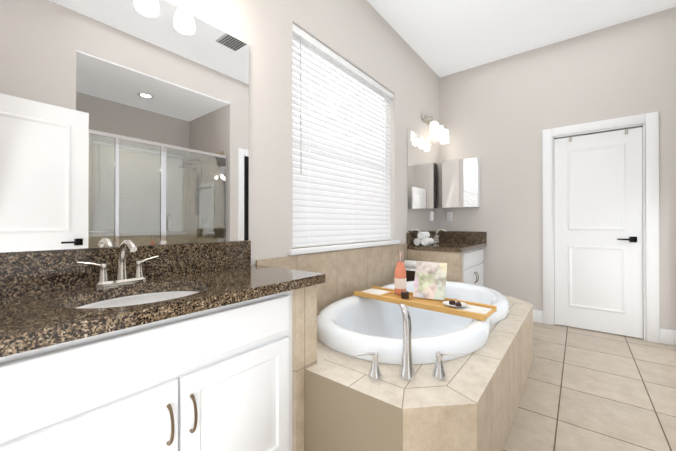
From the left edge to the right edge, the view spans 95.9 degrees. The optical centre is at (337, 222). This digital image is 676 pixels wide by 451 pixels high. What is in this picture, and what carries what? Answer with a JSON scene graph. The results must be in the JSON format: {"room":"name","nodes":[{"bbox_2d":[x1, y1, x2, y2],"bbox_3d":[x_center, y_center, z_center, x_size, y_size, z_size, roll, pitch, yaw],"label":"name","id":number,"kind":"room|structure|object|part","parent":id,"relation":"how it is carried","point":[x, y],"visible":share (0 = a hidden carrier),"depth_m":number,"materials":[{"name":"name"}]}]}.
{"room":"bathroom","nodes":[
{"label":"bathroom","id":0,"kind":"room"},
{"bbox_2d":[3,0,439,264],"bbox_3d":[0.003,-0.424,2.470,0.150,3.050,4.490,0,0,38],"label":"wall","id":1,"kind":"structure","parent":0,"point":[365,37],"depth_m":1.95,"materials":[{"name":"paint"}]},
{"bbox_2d":[0,0,248,252],"bbox_3d":[-0.865,-0.449,1.241,0.006,1.090,1.176,0,0,38],"label":"mirror","id":2,"kind":"object","parent":1,"relation":"attached to","point":[121,121],"visible":0.88,"depth_m":1.22,"materials":[{"name":"silver mirror"}]},
{"bbox_2d":[256,243,406,314],"bbox_3d":[0.127,0.433,2.490,0.012,0.433,1.964,0,0,38],"label":"tub surround tile","id":3,"kind":"structure","parent":1,"relation":"attached to","point":[347,273],"depth_m":2.40,"materials":[{"name":"beige tile"}]},
{"bbox_2d":[293,40,386,193],"bbox_3d":[0.048,-0.568,2.595,0.055,1.478,1.398,0,0,38],"label":"window","id":4,"kind":"structure","parent":1,"relation":"in","point":[361,85],"depth_m":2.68,"materials":[{"name":"white"}]},
{"bbox_2d":[292,24,392,247],"bbox_3d":[0.111,-0.569,2.545,0.076,1.473,1.388,0,0,38],"label":"window blinds","id":5,"kind":"object","parent":4,"relation":"attached to","point":[333,210],"visible":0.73,"depth_m":2.40,"materials":[{"name":"white plastic"}]},
{"bbox_2d":[288,240,399,254],"bbox_3d":[0.114,0.189,2.539,0.135,0.034,1.480,0,0,38],"label":"window sill","id":6,"kind":"structure","parent":1,"relation":"attached to","point":[322,249],"depth_m":2.29,"materials":[{"name":"white wood"}]},
{"bbox_2d":[407,129,440,232],"bbox_3d":[1.056,-0.454,3.672,0.006,1.120,0.991,0,0,38],"label":"mirror","id":7,"kind":"object","parent":1,"relation":"attached to","point":[423,177],"visible":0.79,"depth_m":3.59,"materials":[{"name":"silver mirror"}]},
{"bbox_2d":[422,114,448,143],"bbox_3d":[1.210,-1.145,3.731,0.181,0.268,0.500,0,0,38],"label":"sconce","id":8,"kind":"object","parent":1,"relation":"attached to","point":[439,131],"visible":1,"depth_m":3.65,"materials":[{"name":"white glass"}]},
{"bbox_3d":[1.125,-1.096,3.569,0.114,0.170,0.114,0,0,38],"label":"lamp shade","id":9,"kind":"part","parent":8,"relation":"part of","materials":[{"name":"white glass"}]},
{"bbox_3d":[1.236,-1.096,3.710,0.114,0.170,0.114,0,0,38],"label":"lamp shade","id":10,"kind":"part","parent":8,"relation":"part of","materials":[{"name":"white glass"}]},
{"bbox_3d":[1.348,-1.095,3.851,0.114,0.170,0.114,0,0,38],"label":"lamp shade","id":11,"kind":"part","parent":8,"relation":"part of","materials":[{"name":"white glass"}]},
{"bbox_2d":[367,0,675,76],"bbox_3d":[1.365,-1.993,1.401,3.620,0.080,4.490,0,0,38],"label":"ceiling","id":12,"kind":"structure","parent":0,"point":[441,38],"depth_m":2.96,"materials":[{"name":"white paint"}]},
{"bbox_2d":[440,7,675,330],"bbox_3d":[2.769,-0.421,3.050,3.470,3.050,0.150,0,0,38],"label":"wall","id":13,"kind":"structure","parent":0,"point":[497,117],"depth_m":3.39,"materials":[{"name":"paint"}]},
{"bbox_2d":[447,212,451,220],"bbox_3d":[1.457,-0.083,3.985,0.072,0.116,0.007,0,0,38],"label":"electrical outlet","id":14,"kind":"object","parent":13,"relation":"attached to","point":[449,216],"visible":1,"depth_m":3.98,"materials":[{"name":"white plastic"}]},
{"bbox_2d":[442,157,479,207],"bbox_3d":[1.550,-0.493,3.850,0.435,0.600,0.103,0,0,38],"label":"medicine cabinet mirror","id":15,"kind":"object","parent":13,"relation":"attached to","point":[460,183],"visible":1,"depth_m":3.79,"materials":[{"name":"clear mirror"}]},
{"bbox_2d":[554,127,642,338],"bbox_3d":[2.626,0.094,3.109,0.682,2.003,0.035,0,0,38],"label":"door leaf","id":16,"kind":"structure","parent":13,"relation":"in","point":[629,323],"depth_m":3.04,"materials":[{"name":"white wood"}]},
{"bbox_2d":[567,143,625,313],"bbox_3d":[2.626,0.054,3.110,0.452,1.663,0.052,0,0,38],"label":"panel","id":17,"kind":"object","parent":16,"relation":"attached to","point":[596,177],"depth_m":3.08,"materials":[{"name":"white wood"}]},
{"bbox_2d":[629,237,636,241],"bbox_3d":[2.829,0.160,2.920,0.054,0.054,0.008,0,0,38],"label":"rose","id":18,"kind":"object","parent":16,"relation":"attached to","point":[635,238],"visible":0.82,"depth_m":2.92,"materials":[{"name":"black metal"}]},
{"bbox_2d":[542,112,659,342],"bbox_3d":[2.633,0.041,3.118,0.890,2.125,0.130,0,0,38],"label":"door frame","id":19,"kind":"structure","parent":13,"relation":"attached to","point":[650,121],"depth_m":2.87,"materials":[{"name":"white wood"}]},
{"bbox_2d":[533,310,675,345],"bbox_3d":[2.439,1.037,3.200,1.639,0.135,0.013,0,0,38],"label":"baseboard","id":20,"kind":"structure","parent":13,"relation":"attached to","point":[668,336],"depth_m":2.78,"materials":[{"name":"white"}]},
{"bbox_2d":[503,322,675,450],"bbox_3d":[1.365,1.127,1.388,3.620,0.060,4.490,0,0,38],"label":"floor","id":21,"kind":"structure","parent":0,"point":[587,390],"depth_m":1.94,"materials":[{"name":"tile"}]},
{"bbox_2d":[0,239,324,450],"bbox_3d":[-0.643,0.578,1.093,0.532,1.033,1.226,0,0,38],"label":"bathroom vanity","id":22,"kind":"object","parent":21,"relation":"on","point":[128,345],"visible":1,"depth_m":0.98,"materials":[{"name":"white wood"}]},
{"bbox_3d":[-0.628,0.718,0.755,0.020,0.483,0.444,0,0,38],"label":"door","id":23,"kind":"part","parent":22,"relation":"part of","materials":[{"name":"white wood"}]},
{"bbox_3d":[-0.488,0.375,0.934,0.020,0.144,0.895,0,0,38],"label":"drawer","id":24,"kind":"part","parent":22,"relation":"part of","materials":[{"name":"white wood"}]},
{"bbox_2d":[0,265,324,356],"bbox_3d":[-0.645,0.255,1.096,0.527,0.040,1.226,0,0,38],"label":"countertop","id":25,"kind":"structure","parent":22,"relation":"on","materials":[{"name":"stone"}]},
{"bbox_2d":[76,239,158,287],"bbox_3d":[-0.791,0.148,1.139,0.162,0.173,0.267,0,0,38],"label":"faucet","id":26,"kind":"object","parent":25,"relation":"on","point":[121,280],"depth_m":1.15,"materials":[{"name":"silver metal"}]},
{"bbox_2d":[76,291,196,307],"bbox_3d":[-0.658,0.350,1.033,0.390,0.150,0.470,0,0,38],"label":"sink","id":27,"kind":"object","parent":25,"relation":"in","point":[133,297],"depth_m":1.10,"materials":[{"name":"white ceramic"}]},
{"bbox_3d":[-0.488,0.595,0.889,0.035,0.121,0.011,0,0,38],"label":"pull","id":28,"kind":"part","parent":22,"relation":"part of","materials":[{"name":"grey metal"}]},
{"bbox_3d":[-0.446,0.595,0.943,0.035,0.121,0.011,0,0,38],"label":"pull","id":29,"kind":"part","parent":22,"relation":"part of","materials":[{"name":"grey metal"}]},
{"bbox_3d":[-0.348,0.719,1.109,0.020,0.483,0.444,0,0,38],"label":"door","id":30,"kind":"part","parent":22,"relation":"part of","materials":[{"name":"white wood"}]},
{"bbox_2d":[305,295,532,450],"bbox_3d":[0.572,0.874,2.121,1.163,0.449,2.107,0,0,38],"label":"tub deck","id":31,"kind":"object","parent":21,"relation":"on","point":[471,401],"visible":0.5,"depth_m":1.24,"materials":[{"name":"tile"}]},
{"bbox_2d":[353,303,464,380],"bbox_3d":[0.291,0.501,1.245,0.360,0.288,0.289,0,0,38],"label":"tub filler","id":32,"kind":"object","parent":31,"relation":"on","point":[407,371],"visible":1,"depth_m":1.27,"materials":[{"name":"silver metal"}]},
{"bbox_3d":[0.118,0.548,1.264,0.065,0.024,0.106,0,0,38],"label":"lever","id":33,"kind":"part","parent":32,"relation":"part of","materials":[{"name":"silver metal"}]},
{"bbox_3d":[0.290,0.502,1.318,0.120,0.288,0.129,0,0,38],"label":"spout","id":34,"kind":"part","parent":32,"relation":"part of","materials":[{"name":"silver metal"}]},
{"bbox_3d":[0.465,0.548,1.264,0.112,0.024,0.042,0,0,38],"label":"lever","id":35,"kind":"part","parent":32,"relation":"part of","materials":[{"name":"silver metal"}]},
{"bbox_2d":[317,281,508,364],"bbox_3d":[0.599,0.825,2.186,1.004,0.547,1.792,0,0,38],"label":"tub","id":36,"kind":"object","parent":31,"relation":"in","point":[352,325],"visible":0.52,"depth_m":2.04,"materials":[{"name":"white ceramic"}]},
{"bbox_2d":[353,286,496,320],"bbox_3d":[0.551,0.533,2.103,0.942,0.032,0.307,0,0,38],"label":"caddy","id":37,"kind":"object","parent":36,"relation":"on","point":[478,311],"visible":0.83,"depth_m":1.98,"materials":[{"name":"brown wood"}]},
{"bbox_2d":[394,250,405,294],"bbox_3d":[0.462,0.365,2.257,0.087,0.322,0.087,0,0,38],"label":"bottle","id":38,"kind":"object","parent":37,"relation":"on","point":[400,279],"visible":0.94,"depth_m":2.23,"materials":[{"name":"pink glass"}]},
{"bbox_2d":[401,291,408,298],"bbox_3d":[0.467,0.503,2.126,0.056,0.045,0.056,0,0,38],"label":"candle jar","id":39,"kind":"object","parent":37,"relation":"on","point":[404,294],"visible":1,"depth_m":2.10,"materials":[{"name":"brown glass"}]},
{"bbox_2d":[413,261,446,299],"bbox_3d":[0.658,0.405,2.170,0.216,0.242,0.145,0,0,28],"label":"magazine","id":40,"kind":"object","parent":37,"relation":"on","point":[430,281],"visible":0.95,"depth_m":2.15,"materials":[{"name":"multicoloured paper"}]},
{"bbox_2d":[443,300,466,307],"bbox_3d":[0.742,0.510,1.933,0.148,0.030,0.148,0,0,38],"label":"plate","id":41,"kind":"object","parent":37,"relation":"on","point":[453,303],"visible":1,"depth_m":1.93,"materials":[{"name":"white ceramic"}]},
{"bbox_2d":[404,260,424,280],"bbox_3d":[0.805,0.520,3.098,0.275,0.265,0.145,0,0,38],"label":"basket","id":42,"kind":"object","parent":31,"relation":"on","point":[410,266],"visible":0.21,"depth_m":3.09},
{"bbox_2d":[407,229,486,285],"bbox_3d":[1.270,0.588,3.478,0.577,1.033,1.024,0,0,38],"label":"bathroom vanity","id":43,"kind":"object","parent":21,"relation":"on","point":[460,254],"visible":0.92,"depth_m":3.26,"materials":[{"name":"white"}]},
{"bbox_2d":[407,241,486,252],"bbox_3d":[1.269,0.265,3.481,0.572,0.040,1.024,0,0,38],"label":"countertop","id":44,"kind":"structure","parent":43,"relation":"on","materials":[{"name":"stone"}]},
{"bbox_2d":[414,238,421,244],"bbox_3d":[0.901,0.204,3.345,0.080,0.080,0.180,0,0,38],"label":"towel","id":45,"kind":"object","parent":44,"relation":"on","point":[417,241],"depth_m":3.27,"materials":[{"name":"white fabric"}]},
{"bbox_2d":[421,238,433,245],"bbox_3d":[0.968,0.203,3.292,0.080,0.080,0.180,0,0,38],"label":"towel","id":46,"kind":"object","parent":44,"relation":"on","point":[424,241],"depth_m":3.24,"materials":[{"name":"white fabric"}]},
{"bbox_2d":[417,231,429,238],"bbox_3d":[0.935,0.134,3.319,0.076,0.076,0.180,0,0,38],"label":"towel","id":47,"kind":"object","parent":46,"relation":"on","point":[421,235],"depth_m":3.26,"materials":[{"name":"white fabric"}]},
{"bbox_2d":[431,229,446,243],"bbox_3d":[1.214,0.159,3.633,0.162,0.173,0.267,0,0,38],"label":"faucet","id":48,"kind":"object","parent":44,"relation":"on","point":[436,240],"depth_m":3.64,"materials":[{"name":"silver metal"}]},
{"bbox_3d":[1.381,0.728,3.224,0.020,0.483,0.400,0,0,38],"label":"door","id":49,"kind":"part","parent":43,"relation":"part of","materials":[{"name":"white wood"}]},
{"bbox_3d":[1.507,0.385,3.386,0.020,0.144,0.807,0,0,38],"label":"drawer","id":50,"kind":"part","parent":43,"relation":"part of","materials":[{"name":"white wood"}]},
{"bbox_3d":[1.634,0.729,3.544,0.020,0.483,0.400,0,0,38],"label":"door","id":51,"kind":"part","parent":43,"relation":"part of","materials":[{"name":"white wood"}]}
]}

